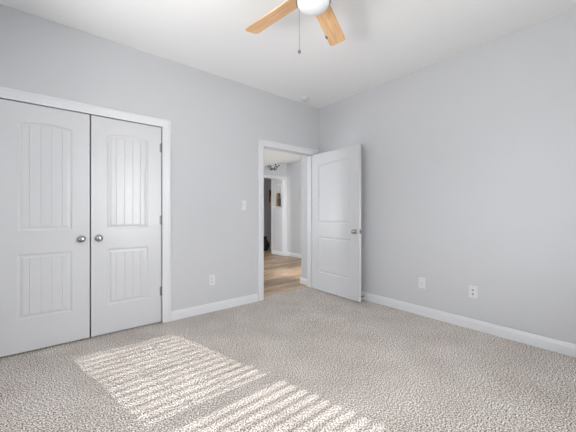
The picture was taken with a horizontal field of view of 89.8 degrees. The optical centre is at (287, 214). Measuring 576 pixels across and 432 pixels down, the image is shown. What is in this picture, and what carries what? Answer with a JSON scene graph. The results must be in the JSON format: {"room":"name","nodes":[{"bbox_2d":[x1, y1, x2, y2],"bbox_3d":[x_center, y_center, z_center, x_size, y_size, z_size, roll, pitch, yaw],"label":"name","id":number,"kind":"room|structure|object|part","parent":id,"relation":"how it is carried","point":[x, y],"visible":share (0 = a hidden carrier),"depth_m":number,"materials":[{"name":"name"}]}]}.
{"room":"empty bedroom","nodes":[
{"label":"empty bedroom","id":0,"kind":"room"},
{"bbox_2d":[0,4,318,310],"bbox_3d":[-1.204,-0.211,3.153,4.230,2.823,0.130,0,0,-39],"label":"wall","id":1,"kind":"structure","parent":0,"point":[218,122],"depth_m":3.19,"materials":[{"name":"grey paint"}]},
{"bbox_2d":[0,99,89,356],"bbox_3d":[-2.015,0.105,2.392,0.622,2.002,0.097,0,0,-39],"label":"door","id":2,"kind":"structure","parent":1,"relation":"in","point":[45,151],"depth_m":2.40,"materials":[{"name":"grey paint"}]},
{"bbox_3d":[-1.810,0.218,2.537,0.066,0.066,0.062,0,0,-39],"label":"knob","id":3,"kind":"part","parent":2,"relation":"part of","materials":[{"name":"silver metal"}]},
{"bbox_2d":[0,87,170,322],"bbox_3d":[-1.812,0.068,2.643,1.396,2.104,0.150,0,0,-39],"label":"trim","id":4,"kind":"structure","parent":1,"relation":"attached to","point":[5,93],"depth_m":2.98,"materials":[{"name":"white paint"}]},
{"bbox_2d":[91,115,161,336],"bbox_3d":[-1.530,0.105,2.789,0.611,2.002,0.097,0,0,-39],"label":"door","id":5,"kind":"structure","parent":1,"relation":"in","point":[126,217],"depth_m":2.77,"materials":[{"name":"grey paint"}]},
{"bbox_3d":[-1.711,0.218,2.619,0.066,0.066,0.062,0,0,-39],"label":"knob","id":6,"kind":"part","parent":5,"relation":"part of","materials":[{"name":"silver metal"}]},
{"bbox_2d":[209,275,214,285],"bbox_3d":[-0.875,0.758,3.332,0.072,0.116,0.009,0,0,-39],"label":"electrical outlet","id":7,"kind":"object","parent":1,"relation":"attached to","point":[211,277],"visible":1,"depth_m":3.33,"materials":[{"name":"white plastic"}]},
{"bbox_2d":[171,293,257,320],"bbox_3d":[-1.108,1.071,3.139,4.100,0.098,0.014,0,0,-39],"label":"baseboard","id":8,"kind":"structure","parent":1,"relation":"attached to","point":[206,308],"depth_m":3.33,"materials":[{"name":"white paint"}]},
{"bbox_2d":[241,201,245,209],"bbox_3d":[-0.551,-0.112,3.594,0.072,0.116,0.014,0,0,-39],"label":"light switch","id":9,"kind":"object","parent":1,"relation":"attached to","point":[243,203],"visible":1,"depth_m":3.59,"materials":[{"name":"white plastic"}]},
{"bbox_2d":[258,139,317,300],"bbox_3d":[-0.009,0.072,4.132,1.090,2.096,0.169,0,0,-39],"label":"trim","id":10,"kind":"structure","parent":1,"relation":"attached to","point":[262,144],"depth_m":3.87,"materials":[{"name":"white paint"}]},
{"bbox_2d":[312,144,360,301],"bbox_3d":[0.641,0.112,4.006,0.159,1.993,0.918,0,0,-37],"label":"door","id":11,"kind":"structure","parent":1,"relation":"in","point":[336,174],"depth_m":3.92,"materials":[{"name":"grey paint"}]},
{"bbox_2d":[264,163,286,245],"bbox_3d":[-1.693,-0.140,7.483,6.500,2.680,1.590,0,0,-39],"label":"wall","id":12,"kind":"structure","parent":0,"point":[267,182],"depth_m":9.16,"materials":[{"name":"grey paint"}]},
{"bbox_2d":[271,179,272,252],"bbox_3d":[-0.437,-0.125,8.279,0.068,2.490,0.050,0,0,-39],"label":"trim","id":13,"kind":"structure","parent":12,"relation":"attached to","point":[271,179],"depth_m":8.27,"materials":[{"name":"white paint"}]},
{"bbox_2d":[264,175,286,255],"bbox_3d":[-0.517,0.058,7.484,1.177,2.124,0.140,0,0,-39],"label":"trim","id":14,"kind":"structure","parent":12,"relation":"attached to","point":[284,179],"depth_m":7.80,"materials":[{"name":"white paint"}]},
{"bbox_2d":[273,179,281,251],"bbox_3d":[-0.238,-0.140,8.129,0.170,2.680,0.505,0,0,-39],"label":"wall","id":15,"kind":"structure","parent":0,"point":[277,211],"depth_m":8.06,"materials":[{"name":"grey paint"}]},
{"bbox_2d":[275,184,282,206],"bbox_3d":[-0.290,-0.512,7.980,0.100,0.635,0.360,0,0,-39],"label":"wall shelf","id":16,"kind":"object","parent":15,"relation":"attached to","point":[278,188],"visible":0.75,"depth_m":7.95,"materials":[{"name":"white paint"}]},
{"bbox_2d":[275,193,277,205],"bbox_3d":[-0.328,-0.405,8.026,0.084,0.380,0.084,0,0,-39],"label":"candle jar","id":17,"kind":"object","parent":16,"relation":"on","point":[276,194],"visible":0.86,"depth_m":7.99,"materials":[{"name":"beige"}]},
{"bbox_2d":[277,193,280,205],"bbox_3d":[-0.247,-0.400,7.924,0.088,0.370,0.088,0,0,-39],"label":"bottle","id":18,"kind":"object","parent":16,"relation":"on","point":[278,200],"visible":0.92,"depth_m":7.90,"materials":[{"name":"brown glass"}]},
{"bbox_3d":[-0.254,-0.530,8.009,0.006,0.580,0.300,0,0,-39],"label":"panel","id":19,"kind":"part","parent":16,"relation":"part of","materials":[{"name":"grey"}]},
{"bbox_2d":[264,149,300,165],"bbox_3d":[-0.461,-1.360,5.939,6.450,0.280,7.900,0,0,-39],"label":"ceiling","id":20,"kind":"structure","parent":0,"point":[270,157],"depth_m":6.21,"materials":[{"name":"white paint"}]},
{"bbox_2d":[0,249,575,431],"bbox_3d":[-0.323,1.165,4.824,7.450,0.090,9.600,0,0,-39],"label":"floor","id":21,"kind":"structure","parent":0,"point":[307,359],"depth_m":2.00,"materials":[{"name":"carpet"}]},
{"bbox_2d":[264,236,269,250],"bbox_3d":[-0.707,0.904,8.931,0.280,0.440,0.280,0,0,-39],"label":"floor vase","id":22,"kind":"object","parent":21,"relation":"on","point":[266,243],"visible":0.7,"depth_m":8.85,"materials":[{"name":"black metal"}]},
{"bbox_2d":[0,0,575,108],"bbox_3d":[0.155,-1.683,1.597,4.360,0.120,4.260,0,0,-39],"label":"ceiling","id":23,"kind":"structure","parent":0,"point":[385,40],"depth_m":2.60,"materials":[{"name":"white paint"}]},
{"bbox_2d":[245,0,344,53],"bbox_3d":[0.125,-1.324,1.789,1.156,0.598,1.150,0,0,-39],"label":"ceiling fan","id":24,"kind":"object","parent":23,"relation":"hanging from","point":[322,9],"visible":1,"depth_m":2.01,"materials":[{"name":"brown wood"}]},
{"bbox_3d":[-0.107,-1.380,2.025,0.486,0.006,0.128,0,11,43],"label":"blade","id":25,"kind":"part","parent":24,"relation":"part of","materials":[{"name":"brown wood"}]},
{"bbox_3d":[0.156,-1.287,1.783,0.198,0.048,0.198,0,0,-39],"label":"lamp shade","id":26,"kind":"part","parent":24,"relation":"part of","materials":[{"name":"white glass"}]},
{"bbox_3d":[0.305,-1.380,2.109,0.128,0.006,0.486,-12,-5,24],"label":"blade","id":27,"kind":"part","parent":24,"relation":"part of","materials":[{"name":"brown wood"}]},
{"bbox_2d":[301,96,308,101],"bbox_3d":[0.238,-1.603,4.037,0.124,0.040,0.124,0,0,-39],"label":"smoke detector","id":28,"kind":"object","parent":23,"relation":"attached to","point":[304,98],"visible":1,"depth_m":4.00,"materials":[{"name":"white plastic"}]},
{"bbox_2d":[287,161,300,253],"bbox_3d":[1.643,-0.140,5.872,0.120,2.680,5.130,0,0,-39],"label":"wall","id":29,"kind":"structure","parent":0,"point":[294,168],"depth_m":7.58,"materials":[{"name":"grey paint"}]},
{"bbox_2d":[301,156,306,278],"bbox_3d":[0.354,-0.040,4.652,0.180,2.480,0.215,0,0,-39],"label":"wall","id":30,"kind":"structure","parent":0,"point":[303,158],"depth_m":4.62,"materials":[{"name":"grey paint"}]},
{"bbox_2d":[319,7,575,344],"bbox_3d":[1.791,-0.211,2.937,0.130,2.823,4.260,0,0,-39],"label":"wall","id":31,"kind":"structure","parent":0,"point":[468,157],"depth_m":2.78,"materials":[{"name":"grey paint"}]},
{"bbox_2d":[268,246,575,357],"bbox_3d":[0.463,1.071,4.693,6.300,0.098,8.400,0,0,-39],"label":"baseboard","id":32,"kind":"structure","parent":31,"relation":"attached to","point":[561,347],"depth_m":2.79,"materials":[{"name":"white paint"}]},
{"bbox_2d":[419,277,424,288],"bbox_3d":[1.480,0.762,3.202,0.016,0.116,0.072,0,0,-39],"label":"jack plate","id":33,"kind":"object","parent":31,"relation":"attached to","point":[421,280],"visible":1,"depth_m":3.20,"materials":[{"name":"white plastic"}]},
{"bbox_2d":[469,285,476,298],"bbox_3d":[1.802,0.756,2.815,0.009,0.116,0.072,0,0,-39],"label":"electrical outlet","id":34,"kind":"object","parent":31,"relation":"attached to","point":[472,289],"visible":1,"depth_m":2.81,"materials":[{"name":"white plastic"}]}
]}

